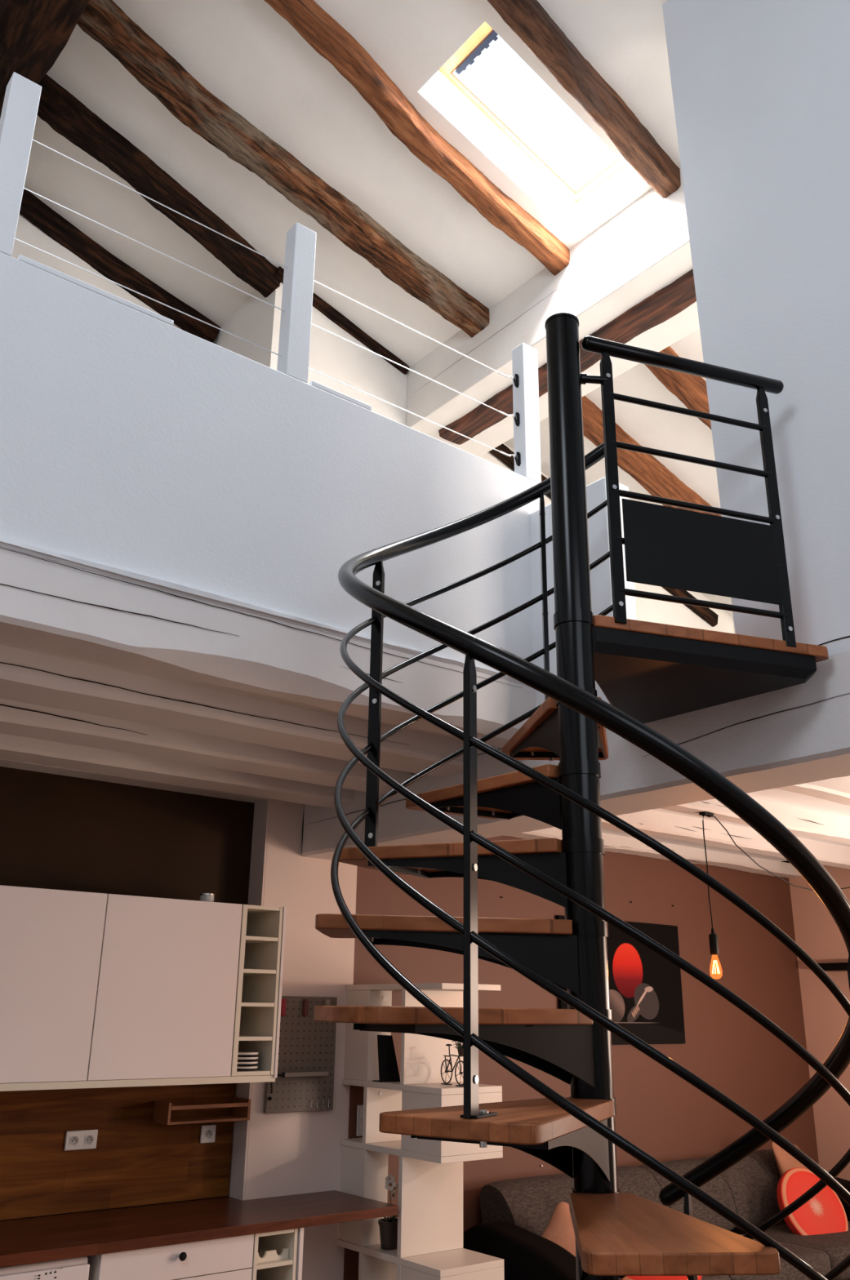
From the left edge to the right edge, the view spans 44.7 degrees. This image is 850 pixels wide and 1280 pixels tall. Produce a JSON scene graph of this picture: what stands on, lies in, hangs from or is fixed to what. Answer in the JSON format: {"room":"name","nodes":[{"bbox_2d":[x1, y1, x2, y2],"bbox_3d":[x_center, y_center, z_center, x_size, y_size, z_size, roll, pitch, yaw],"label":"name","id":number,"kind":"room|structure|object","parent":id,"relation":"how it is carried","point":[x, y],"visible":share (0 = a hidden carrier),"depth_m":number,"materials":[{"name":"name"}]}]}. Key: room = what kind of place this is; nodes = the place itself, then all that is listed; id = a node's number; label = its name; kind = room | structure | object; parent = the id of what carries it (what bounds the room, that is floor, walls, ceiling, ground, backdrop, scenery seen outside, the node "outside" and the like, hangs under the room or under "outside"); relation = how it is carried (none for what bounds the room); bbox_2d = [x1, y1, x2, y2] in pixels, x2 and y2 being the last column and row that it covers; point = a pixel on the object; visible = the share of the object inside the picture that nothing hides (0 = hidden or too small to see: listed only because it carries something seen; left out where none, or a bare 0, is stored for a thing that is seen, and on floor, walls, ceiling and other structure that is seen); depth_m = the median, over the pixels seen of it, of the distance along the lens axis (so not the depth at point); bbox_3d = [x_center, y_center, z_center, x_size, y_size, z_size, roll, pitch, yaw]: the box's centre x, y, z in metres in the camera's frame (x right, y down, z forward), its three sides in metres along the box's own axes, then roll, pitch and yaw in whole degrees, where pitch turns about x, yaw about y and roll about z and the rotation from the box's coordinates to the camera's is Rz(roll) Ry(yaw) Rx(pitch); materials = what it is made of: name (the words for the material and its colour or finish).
{"room":"loft apartment","nodes":[
{"label":"loft apartment","id":0,"kind":"room"},
{"bbox_2d":[11,213,182,330],"bbox_3d":[-3.822,-1.492,5.606,5.510,4.170,0.320,16,-25,-36],"label":"wall","id":1,"kind":"structure","parent":0,"point":[26,232],"depth_m":6.91,"materials":[{"name":"paint"}]},
{"bbox_2d":[0,766,254,1221],"bbox_3d":[-3.260,1.638,3.828,5.685,2.950,0.200,16,-25,-36],"label":"wall","id":2,"kind":"structure","parent":0,"point":[58,832],"depth_m":5.33,"materials":[{"name":"paint"}]},
{"bbox_2d":[0,884,107,1083],"bbox_3d":[-1.875,1.508,4.547,0.698,0.782,0.510,16,-25,-36],"label":"upper cabinet","id":3,"kind":"object","parent":2,"relation":"attached to","point":[51,940],"visible":1,"depth_m":4.43,"materials":[{"name":"beige laminate"}]},
{"bbox_2d":[0,1075,275,1091],"bbox_3d":[-1.364,1.932,4.503,1.634,0.030,0.018,16,-25,-36],"label":"cabinet bottom panel","id":4,"kind":"object","parent":3,"relation":"attached to","point":[251,1078],"visible":1,"depth_m":4.55,"materials":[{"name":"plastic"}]},
{"bbox_2d":[0,1075,236,1219],"bbox_3d":[-2.576,2.071,4.105,4.066,0.582,0.020,16,-25,-36],"label":"backsplash panel","id":5,"kind":"object","parent":2,"relation":"attached to","point":[136,1160],"visible":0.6,"depth_m":4.89,"materials":[{"name":"brown wood"}]},
{"bbox_2d":[64,1128,97,1150],"bbox_3d":[-1.598,2.328,4.814,0.152,0.082,0.018,16,-25,-36],"label":"power socket","id":6,"kind":"object","parent":5,"relation":"attached to","point":[83,1139],"visible":1,"depth_m":4.81,"materials":[{"name":"white plastic"}]},
{"bbox_2d":[153,1097,250,1124],"bbox_3d":[-1.103,2.335,5.133,0.446,0.097,0.158,16,-25,-36],"label":"spice rack","id":7,"kind":"object","parent":5,"relation":"attached to","point":[241,1106],"visible":1,"depth_m":5.07,"materials":[{"name":"brown wood"}]},
{"bbox_2d":[200,1124,216,1143],"bbox_3d":[-1.087,2.480,5.193,0.082,0.082,0.018,16,-25,-36],"label":"power socket","id":8,"kind":"object","parent":5,"relation":"attached to","point":[207,1132],"visible":1,"depth_m":5.19,"materials":[{"name":"white plastic"}]},
{"bbox_2d":[86,893,242,1079],"bbox_3d":[-1.331,1.661,4.953,0.686,0.782,0.510,16,-25,-36],"label":"upper cabinet","id":9,"kind":"object","parent":2,"relation":"attached to","point":[166,997],"visible":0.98,"depth_m":4.75,"materials":[{"name":"beige laminate"}]},
{"bbox_2d":[199,893,214,902],"bbox_3d":[-1.079,1.280,5.114,0.072,0.048,0.072,16,-25,-36],"label":"glass jar","id":10,"kind":"object","parent":9,"relation":"on","point":[203,896],"visible":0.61,"depth_m":5.09,"materials":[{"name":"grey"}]},
{"bbox_2d":[230,904,283,1075],"bbox_3d":[-0.923,1.742,5.166,0.228,0.782,0.362,16,-25,-36],"label":"open shelf unit","id":11,"kind":"object","parent":9,"relation":"attached to","point":[255,1027],"visible":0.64,"depth_m":5.15,"materials":[{"name":"beige laminate"}]},
{"bbox_2d":[236,1065,257,1071],"bbox_3d":[-0.873,2.058,4.971,0.136,0.020,0.136,16,-25,-36],"label":"bowl","id":12,"kind":"object","parent":11,"relation":"on","point":[253,1067],"visible":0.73,"depth_m":4.92,"materials":[{"name":"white ceramic"}]},
{"bbox_2d":[236,1060,257,1066],"bbox_3d":[-0.872,2.039,4.978,0.136,0.020,0.136,16,-25,-36],"label":"bowl","id":13,"kind":"object","parent":12,"relation":"on","point":[239,1063],"visible":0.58,"depth_m":4.93,"materials":[{"name":"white ceramic"}]},
{"bbox_2d":[237,1056,258,1061],"bbox_3d":[-0.872,2.019,4.985,0.136,0.020,0.136,16,-25,-36],"label":"bowl","id":14,"kind":"object","parent":13,"relation":"on","point":[252,1058],"visible":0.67,"depth_m":4.93,"materials":[{"name":"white ceramic"}]},
{"bbox_2d":[237,1051,258,1057],"bbox_3d":[-0.872,2.000,4.992,0.136,0.020,0.136,16,-25,-36],"label":"plate","id":15,"kind":"object","parent":14,"relation":"on","point":[241,1054],"visible":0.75,"depth_m":4.94,"materials":[{"name":"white ceramic"}]},
{"bbox_2d":[273,906,286,1077],"bbox_3d":[-0.827,1.774,5.236,0.016,0.797,0.371,16,-25,-36],"label":"end panel","id":16,"kind":"object","parent":11,"relation":"attached to","point":[282,957],"visible":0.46,"depth_m":5.09,"materials":[{"name":"white paint"}]},
{"bbox_2d":[0,640,462,742],"bbox_3d":[-2.718,0.125,4.026,5.700,0.095,2.800,16,-25,-36],"label":"ceiling","id":17,"kind":"structure","parent":0,"point":[220,688],"depth_m":4.00,"materials":[{"name":"white paint"}]},
{"bbox_2d":[0,733,354,808],"bbox_3d":[-2.675,0.209,3.936,5.700,0.133,0.230,16,-25,-36],"label":"joist","id":18,"kind":"object","parent":17,"relation":"attached to","point":[12,748],"visible":0.7,"depth_m":4.91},
{"bbox_2d":[0,698,411,794],"bbox_3d":[-2.369,0.085,3.573,5.700,0.137,0.253,16,-25,-36],"label":"joist","id":19,"kind":"object","parent":17,"relation":"attached to","point":[18,718],"visible":0.8,"depth_m":4.44,"materials":[{"name":"white"}]},
{"bbox_2d":[0,644,478,777],"bbox_3d":[-2.071,-0.046,3.222,5.700,0.119,0.291,16,-25,-36],"label":"joist","id":20,"kind":"object","parent":17,"relation":"attached to","point":[28,677],"visible":0.91,"depth_m":4.00,"materials":[{"name":"white"}]},
{"bbox_2d":[0,252,539,671],"bbox_3d":[-1.750,-0.840,3.167,5.790,1.105,0.170,16,-25,-36],"label":"wall","id":21,"kind":"structure","parent":0,"point":[131,440],"depth_m":3.83,"materials":[{"name":"white paint"}]},
{"bbox_2d":[0,537,536,747],"bbox_3d":[-1.794,-0.279,2.925,5.685,0.271,0.230,16,-25,-36],"label":"beam","id":22,"kind":"structure","parent":21,"relation":"attached to","point":[50,601],"depth_m":3.61,"materials":[{"name":"white paint"}]},
{"bbox_2d":[0,71,541,483],"bbox_3d":[-1.699,-1.725,3.461,5.726,0.758,0.084,16,-25,-36],"label":"cable railing","id":23,"kind":"object","parent":21,"relation":"on","point":[18,118],"visible":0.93,"depth_m":4.24,"materials":[{"name":"white paint"}]},
{"bbox_2d":[23,0,733,617],"bbox_3d":[2.313,-2.492,5.523,7.111,2.049,8.600,16,-25,-36],"label":"ceiling","id":24,"kind":"structure","parent":0,"point":[244,53],"depth_m":6.09,"materials":[{"name":"paint"}]},
{"bbox_2d":[19,189,220,342],"bbox_3d":[-2.211,-2.635,7.078,1.809,0.673,0.165,16,-25,-36],"label":"rafter","id":25,"kind":"object","parent":24,"relation":"attached to","point":[36,211],"visible":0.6,"depth_m":7.08,"materials":[{"name":"brown wood"}]},
{"bbox_2d":[36,74,281,297],"bbox_3d":[-1.658,-2.833,6.453,1.859,0.695,0.200,17,-26,-39],"label":"rafter","id":26,"kind":"object","parent":24,"relation":"attached to","point":[64,113],"visible":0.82,"depth_m":6.35,"materials":[{"name":"brown wood"}]},
{"bbox_2d":[76,0,488,337],"bbox_3d":[-0.773,-2.777,6.183,2.950,0.972,0.272,15,-24,-35],"label":"rafter","id":27,"kind":"object","parent":24,"relation":"attached to","point":[104,21],"visible":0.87,"depth_m":6.04,"materials":[{"name":"brown wood"}]},
{"bbox_2d":[275,266,408,374],"bbox_3d":[-0.558,-2.196,7.142,1.132,0.384,0.066,16,-25,-36],"label":"beam","id":28,"kind":"structure","parent":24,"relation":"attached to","point":[318,304],"depth_m":7.14,"materials":[{"name":"brown wood"}]},
{"bbox_2d":[263,0,569,275],"bbox_3d":[-0.251,-2.983,5.588,2.976,0.957,0.202,17,-25,-37],"label":"rafter","id":29,"kind":"object","parent":24,"relation":"attached to","point":[320,30],"visible":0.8,"depth_m":5.68,"materials":[{"name":"brown wood"}]},
{"bbox_2d":[417,21,641,234],"bbox_3d":[0.619,-2.909,5.749,1.311,0.673,0.610,16,-25,-36],"label":"window","id":30,"kind":"structure","parent":24,"relation":"attached to","point":[571,206],"depth_m":5.94,"materials":[{"name":"white paint"}]},
{"bbox_2d":[406,168,699,457],"bbox_3d":[2.388,-2.581,4.853,0.652,0.518,7.270,16,-25,-36],"label":"wall","id":31,"kind":"structure","parent":24,"relation":"attached to","point":[644,248],"depth_m":6.27,"materials":[{"name":"paint"}]},
{"bbox_2d":[438,269,696,444],"bbox_3d":[2.356,-2.375,4.726,0.258,0.139,7.043,15,-24,-35],"label":"wooden beam","id":32,"kind":"structure","parent":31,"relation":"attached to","point":[666,303],"depth_m":6.16,"materials":[{"name":"brown wood"}]},
{"bbox_2d":[486,0,680,198],"bbox_3d":[0.290,-3.201,4.950,2.990,0.992,0.170,16,-25,-37],"label":"rafter","id":33,"kind":"object","parent":24,"relation":"attached to","point":[526,19],"visible":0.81,"depth_m":5.27,"materials":[{"name":"brown wood"}]},
{"bbox_2d":[582,395,721,516],"bbox_3d":[1.959,-1.095,7.937,3.213,1.070,0.217,17,-25,-38],"label":"rafter","id":34,"kind":"object","parent":24,"relation":"attached to","point":[646,469],"visible":0.24,"depth_m":7.62,"materials":[{"name":"brown wood"}]},
{"bbox_2d":[644,346,711,429],"bbox_3d":[2.443,-1.294,7.368,3.219,1.069,0.181,16,-25,-37],"label":"rafter","id":35,"kind":"object","parent":24,"relation":"attached to","point":[691,390],"visible":0.13,"depth_m":6.83,"materials":[{"name":"brown wood"}]},
{"bbox_2d":[213,282,818,1279],"bbox_3d":[0.718,1.051,7.907,5.390,6.900,1.270,16,-25,-36],"label":"wall","id":36,"kind":"structure","parent":0,"point":[659,1112],"depth_m":6.94,"materials":[{"name":"brown paint"}]},
{"bbox_2d":[0,759,273,803],"bbox_3d":[-3.124,0.223,4.191,5.700,0.138,0.160,16,-25,-36],"label":"trim","id":37,"kind":"structure","parent":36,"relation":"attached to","point":[6,763],"depth_m":5.35,"materials":[{"name":"white wood"}]},
{"bbox_2d":[227,799,270,1199],"bbox_3d":[-0.933,2.255,5.339,0.012,2.862,0.149,16,-25,-36],"label":"trim","id":38,"kind":"structure","parent":36,"relation":"attached to","point":[261,809],"depth_m":5.59,"materials":[{"name":"paint"}]},
{"bbox_2d":[263,995,337,1113],"bbox_3d":[-0.651,2.184,5.467,0.410,0.566,0.022,16,-25,-36],"label":"pegboard","id":39,"kind":"object","parent":36,"relation":"attached to","point":[305,1044],"visible":0.76,"depth_m":5.46,"materials":[{"name":"grey metal"}]},
{"bbox_2d":[267,1081,272,1100],"bbox_3d":[-0.788,2.276,5.288,0.022,0.145,0.022,-2,-20,6],"label":"chain","id":40,"kind":"object","parent":39,"relation":"hanging from","point":[269,1098],"visible":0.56,"depth_m":5.28,"materials":[{"name":"black metal"}]},
{"bbox_2d":[280,998,286,1015],"bbox_3d":[-0.747,1.931,5.439,0.022,0.086,0.028,16,-25,-36],"label":"clip","id":41,"kind":"object","parent":39,"relation":"attached to","point":[283,1000],"visible":0.8,"depth_m":5.43,"materials":[{"name":"red plastic"}]},
{"bbox_2d":[277,1071,328,1077],"bbox_3d":[-0.639,2.261,5.389,0.282,0.024,0.065,16,-25,-36],"label":"ledge","id":42,"kind":"object","parent":39,"relation":"attached to","point":[283,1074],"visible":0.99,"depth_m":5.36,"materials":[{"name":"black plastic"}]},
{"bbox_2d":[302,999,308,1016],"bbox_3d":[-0.637,1.962,5.521,0.022,0.086,0.028,16,-25,-36],"label":"clip","id":43,"kind":"object","parent":39,"relation":"attached to","point":[305,1002],"visible":1,"depth_m":5.51,"materials":[{"name":"red plastic"}]},
{"bbox_2d":[324,999,329,1005],"bbox_3d":[-0.531,1.992,5.600,0.022,0.086,0.028,16,-25,-36],"label":"clip","id":44,"kind":"object","parent":39,"relation":"attached to","point":[326,1002],"visible":0.44,"depth_m":5.60,"materials":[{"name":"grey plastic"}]},
{"bbox_2d":[355,1104,363,1136],"bbox_3d":[-0.334,2.605,5.610,0.082,0.152,0.015,16,-25,-36],"label":"light switch","id":45,"kind":"object","parent":36,"relation":"attached to","point":[359,1108],"visible":0.49,"depth_m":5.59,"materials":[{"name":"white plastic"}]},
{"bbox_2d":[488,443,718,626],"bbox_3d":[1.420,-0.872,8.317,2.892,0.942,0.064,16,-25,-36],"label":"rafter","id":46,"kind":"object","parent":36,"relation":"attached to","point":[705,614],"visible":0.21,"depth_m":8.74,"materials":[{"name":"brown wood"}]},
{"bbox_2d":[555,915,685,1044],"bbox_3d":[1.359,2.350,7.117,1.240,0.806,0.028,16,-25,-36],"label":"picture","id":47,"kind":"object","parent":36,"relation":"attached to","point":[646,996],"visible":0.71,"depth_m":7.22},
{"bbox_2d":[528,0,849,706],"bbox_3d":[2.224,-1.883,3.162,0.175,3.540,5.335,16,-25,-36],"label":"wall","id":48,"kind":"structure","parent":0,"point":[761,88],"depth_m":4.06,"materials":[{"name":"white paint"}]},
{"bbox_2d":[601,788,849,862],"bbox_3d":[3.404,0.493,4.816,4.640,0.070,7.530,16,-25,-36],"label":"ceiling","id":49,"kind":"structure","parent":0,"point":[774,795],"depth_m":6.29,"materials":[{"name":"white paint"}]},
{"bbox_2d":[300,635,849,859],"bbox_3d":[1.683,0.126,3.291,0.338,0.429,7.230,16,-25,-36],"label":"beam","id":50,"kind":"structure","parent":49,"relation":"attached to","point":[798,734],"depth_m":3.84,"materials":[{"name":"white"}]},
{"bbox_2d":[503,826,802,878],"bbox_3d":[1.363,1.446,7.314,4.500,0.129,0.196,16,-25,-36],"label":"joist","id":51,"kind":"object","parent":49,"relation":"attached to","point":[612,842],"visible":0.44,"depth_m":7.69,"materials":[{"name":"white"}]},
{"bbox_2d":[600,809,849,869],"bbox_3d":[1.863,1.252,6.716,4.500,0.155,0.165,16,-25,-36],"label":"joist","id":52,"kind":"object","parent":49,"relation":"attached to","point":[650,822],"visible":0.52,"depth_m":6.64,"materials":[{"name":"white"}]},
{"bbox_2d":[661,797,849,844],"bbox_3d":[2.258,1.092,6.247,4.500,0.159,0.152,16,-25,-36],"label":"joist","id":53,"kind":"object","parent":49,"relation":"attached to","point":[799,821],"visible":0.32,"depth_m":6.12,"materials":[{"name":"white"}]},
{"bbox_2d":[698,811,813,890],"bbox_3d":[1.853,1.198,5.829,1.026,0.345,0.064,16,-25,-36],"label":"cable","id":54,"kind":"object","parent":53,"relation":"hanging from","point":[708,814],"depth_m":5.69,"materials":[{"name":"black plastic"}]},
{"bbox_2d":[707,885,722,979],"bbox_3d":[1.476,1.526,5.397,0.103,0.466,0.064,16,-25,-36],"label":"pendant lamp","id":55,"kind":"object","parent":54,"relation":"hanging from","point":[715,971],"depth_m":5.37,"materials":[{"name":"glass"}]},
{"bbox_2d":[708,928,719,955],"bbox_3d":[1.509,1.576,5.407,0.045,0.135,0.045,16,-25,-36],"label":"bulb socket","id":56,"kind":"object","parent":55,"relation":"attached to","point":[713,937],"depth_m":5.39,"materials":[{"name":"black plastic"}]},
{"bbox_2d":[774,775,849,805],"bbox_3d":[2.695,0.912,5.729,4.500,0.160,0.155,16,-25,-36],"label":"joist","id":57,"kind":"object","parent":49,"relation":"attached to","point":[837,789],"visible":0.23,"depth_m":5.15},
{"bbox_2d":[732,617,789,862],"bbox_3d":[5.268,-0.291,6.417,0.600,2.670,7.370,16,-25,-36],"label":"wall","id":58,"kind":"structure","parent":0,"point":[732,617],"depth_m":9.20,"materials":[{"name":"paint"}]},
{"bbox_2d":[788,864,849,1180],"bbox_3d":[5.403,2.383,5.575,0.200,2.930,7.330,16,-25,-36],"label":"wall","id":59,"kind":"structure","parent":0,"point":[816,932],"depth_m":8.21,"materials":[{"name":"beige paint"}]},
{"bbox_2d":[817,962,847,971],"bbox_3d":[3.594,2.405,7.649,0.199,0.055,1.460,16,-25,-36],"label":"wall shelf","id":60,"kind":"object","parent":59,"relation":"attached to","point":[830,966],"visible":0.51,"depth_m":8.01,"materials":[{"name":"black wood"}]},
{"bbox_3d":[0.844,2.822,2.438,11.000,0.120,8.600,16,-25,-36],"label":"floor","id":61,"kind":"structure","parent":0,"visible":0},
{"bbox_2d":[0,1256,89,1279],"bbox_3d":[-1.758,2.857,4.037,0.600,0.812,0.616,16,-25,-36],"label":"dishwasher","id":62,"kind":"object","parent":61,"relation":"on","point":[77,1268],"visible":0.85,"depth_m":4.03,"materials":[{"name":"white paint"}]},
{"bbox_2d":[87,1234,253,1279],"bbox_3d":[-1.221,3.005,4.435,0.700,0.834,0.682,16,-25,-36],"label":"base cabinet","id":63,"kind":"object","parent":61,"relation":"on","point":[230,1258],"visible":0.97,"depth_m":4.33,"materials":[{"name":"beige laminate"}]},
{"bbox_2d":[0,1190,398,1267],"bbox_3d":[-2.146,2.336,3.899,4.615,0.040,0.684,16,-25,-36],"label":"countertop","id":64,"kind":"structure","parent":63,"relation":"on","point":[24,1241],"depth_m":4.55,"materials":[{"name":"brown wood"}]},
{"bbox_2d":[251,1227,297,1279],"bbox_3d":[-0.827,3.084,4.672,0.221,0.814,0.522,16,-25,-36],"label":"rack","id":65,"kind":"object","parent":61,"relation":"on","point":[274,1257],"visible":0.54,"depth_m":4.65,"materials":[{"name":"beige laminate"}]},
{"bbox_2d":[257,1247,293,1269],"bbox_3d":[-0.818,2.826,4.756,0.184,0.017,0.500,16,-25,-36],"label":"shelf","id":66,"kind":"object","parent":65,"relation":"attached to","point":[285,1260],"depth_m":4.61,"materials":[{"name":"beige laminate"}]},
{"bbox_2d":[258,1228,294,1236],"bbox_3d":[-0.817,2.708,4.799,0.184,0.017,0.500,16,-25,-36],"label":"shelf","id":67,"kind":"object","parent":65,"relation":"attached to","point":[291,1233],"depth_m":4.63,"materials":[{"name":"beige laminate"}]},
{"bbox_2d":[295,1227,303,1279],"bbox_3d":[-0.726,3.120,4.739,0.020,0.834,0.530,16,-25,-36],"label":"end panel","id":68,"kind":"object","parent":61,"relation":"on","point":[300,1230],"visible":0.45,"depth_m":4.65,"materials":[{"name":"white paint"}]},
{"bbox_2d":[337,982,504,1279],"bbox_3d":[0.061,2.708,5.137,0.395,1.894,1.146,16,-25,-36],"label":"shelf","id":69,"kind":"object","parent":61,"relation":"on","point":[429,1246],"visible":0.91,"depth_m":5.21,"materials":[{"name":"beige laminate"}]},
{"bbox_2d":[372,1035,399,1081],"bbox_3d":[-0.199,2.206,5.460,0.115,0.228,0.100,16,-25,-36],"label":"photo frame","id":70,"kind":"object","parent":69,"relation":"on","point":[388,1065],"visible":0.96,"depth_m":5.43,"materials":[{"name":"black plastic"}]},
{"bbox_2d":[377,1173,398,1249],"bbox_3d":[-0.167,2.879,5.220,0.142,0.329,0.122,16,-25,-36],"label":"potted orchid","id":71,"kind":"object","parent":69,"relation":"on","point":[388,1226],"visible":0.88,"depth_m":5.15,"materials":[{"name":"grey ceramic"}]},
{"bbox_2d":[440,1040,463,1086],"bbox_3d":[0.147,2.135,5.226,0.106,0.213,0.265,11,-22,-27],"label":"bicycle figurine","id":72,"kind":"object","parent":69,"relation":"on","point":[460,1048],"visible":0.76,"depth_m":5.21,"materials":[{"name":"black metal"}]},
{"bbox_2d":[457,1048,463,1056],"bbox_3d":[0.185,2.064,5.176,0.049,0.037,0.049,11,-22,-27],"label":"basket","id":73,"kind":"object","parent":72,"relation":"on","point":[460,1051],"depth_m":5.16,"materials":[{"name":"wicker"}]},
{"bbox_2d":[313,312,849,1279],"bbox_3d":[0.518,0.805,2.909,1.640,3.988,1.466,12,-23,-28],"label":"spiral staircase","id":74,"kind":"structure","parent":61,"relation":"on","point":[646,672],"depth_m":2.88,"materials":[{"name":"black metal"}]},
{"bbox_2d":[462,1148,849,1279],"bbox_3d":[1.747,3.678,6.238,3.340,0.852,1.031,16,-25,-36],"label":"sofa","id":75,"kind":"object","parent":61,"relation":"on","point":[515,1213],"visible":0.45,"depth_m":6.02,"materials":[{"name":"grey fabric"}]},
{"bbox_2d":[480,1173,573,1235],"bbox_3d":[0.678,3.316,5.916,0.674,0.412,0.360,16,-25,-36],"label":"cushion","id":76,"kind":"object","parent":75,"relation":"on","point":[529,1203],"depth_m":5.82,"materials":[{"name":"grey fabric"}]},
{"bbox_2d":[541,1201,575,1256],"bbox_3d":[0.779,3.233,5.543,0.396,0.384,0.141,7,-21,-18],"label":"cushion","id":77,"kind":"object","parent":75,"relation":"on","point":[559,1230],"visible":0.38,"depth_m":5.52,"materials":[{"name":"fabric"}]},
{"bbox_2d":[617,1165,669,1207],"bbox_3d":[1.182,3.457,6.292,0.604,0.412,0.360,16,-25,-36],"label":"cushion","id":78,"kind":"object","parent":75,"relation":"on","point":[642,1181],"depth_m":6.37,"materials":[{"name":"grey fabric"}]},
{"bbox_2d":[622,1275,702,1279],"bbox_3d":[1.213,3.346,5.517,0.511,0.213,0.492,3,-20,-7],"label":"cushion","id":79,"kind":"object","parent":75,"relation":"on","point":[699,1277],"visible":0.06,"depth_m":5.35,"materials":[{"name":"red fabric"}]},
{"bbox_2d":[637,1158,736,1231],"bbox_3d":[1.671,3.594,6.657,0.634,0.412,0.360,16,-25,-36],"label":"cushion","id":80,"kind":"object","parent":75,"relation":"on","point":[719,1187],"depth_m":6.64,"materials":[{"name":"grey fabric"}]},
{"bbox_2d":[701,1275,730,1279],"bbox_3d":[1.103,3.479,5.521,0.950,0.189,0.670,16,-25,-36],"label":"seat cushion","id":81,"kind":"object","parent":75,"relation":"on","point":[704,1277],"depth_m":5.52,"materials":[{"name":"grey fabric"}]},
{"bbox_2d":[699,1155,780,1229],"bbox_3d":[2.109,3.716,6.984,0.474,0.412,0.360,16,-25,-36],"label":"cushion","id":82,"kind":"object","parent":75,"relation":"on","point":[751,1186],"depth_m":6.88,"materials":[{"name":"grey fabric"}]},
{"bbox_2d":[748,1148,784,1221],"bbox_3d":[2.477,3.819,7.258,0.454,0.412,0.360,16,-25,-36],"label":"cushion","id":83,"kind":"object","parent":75,"relation":"on","point":[765,1158],"depth_m":7.17,"materials":[{"name":"grey fabric"}]},
{"bbox_2d":[728,1234,831,1279],"bbox_3d":[1.854,3.689,6.081,0.950,0.189,0.670,16,-25,-36],"label":"seat cushion","id":84,"kind":"object","parent":75,"relation":"on","point":[820,1259],"depth_m":6.01,"materials":[{"name":"grey fabric"}]},
{"bbox_2d":[771,1141,808,1177],"bbox_3d":[2.568,3.697,7.134,0.217,0.437,0.468,-18,-27,42],"label":"cushion","id":85,"kind":"object","parent":75,"relation":"on","point":[784,1162],"visible":0.25,"depth_m":7.08,"materials":[{"name":"fabric"}]},
{"bbox_2d":[764,1221,849,1279],"bbox_3d":[2.605,3.899,6.641,0.950,0.189,0.670,16,-25,-36],"label":"seat cushion","id":86,"kind":"object","parent":75,"relation":"on","point":[836,1245],"depth_m":6.39,"materials":[{"name":"grey fabric"}]},
{"bbox_2d":[776,1167,848,1235],"bbox_3d":[2.526,3.710,6.741,0.509,0.466,0.288,8,-21,-18],"label":"cushion","id":87,"kind":"object","parent":75,"relation":"on","point":[824,1212],"visible":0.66,"depth_m":6.71,"materials":[{"name":"red fabric"}]},
{"bbox_3d":[-1.922,-4.102,2.512,3.730,1.160,8.600,16,-25,-36],"label":"ceiling","id":88,"kind":"structure","parent":0,"visible":0},
{"bbox_2d":[0,0,89,118],"bbox_3d":[-0.455,-4.004,3.560,0.414,0.397,8.180,16,-25,-36],"label":"ridge beam","id":89,"kind":"structure","parent":88,"relation":"attached to","point":[33,33],"depth_m":5.40,"materials":[{"name":"brown wood"}]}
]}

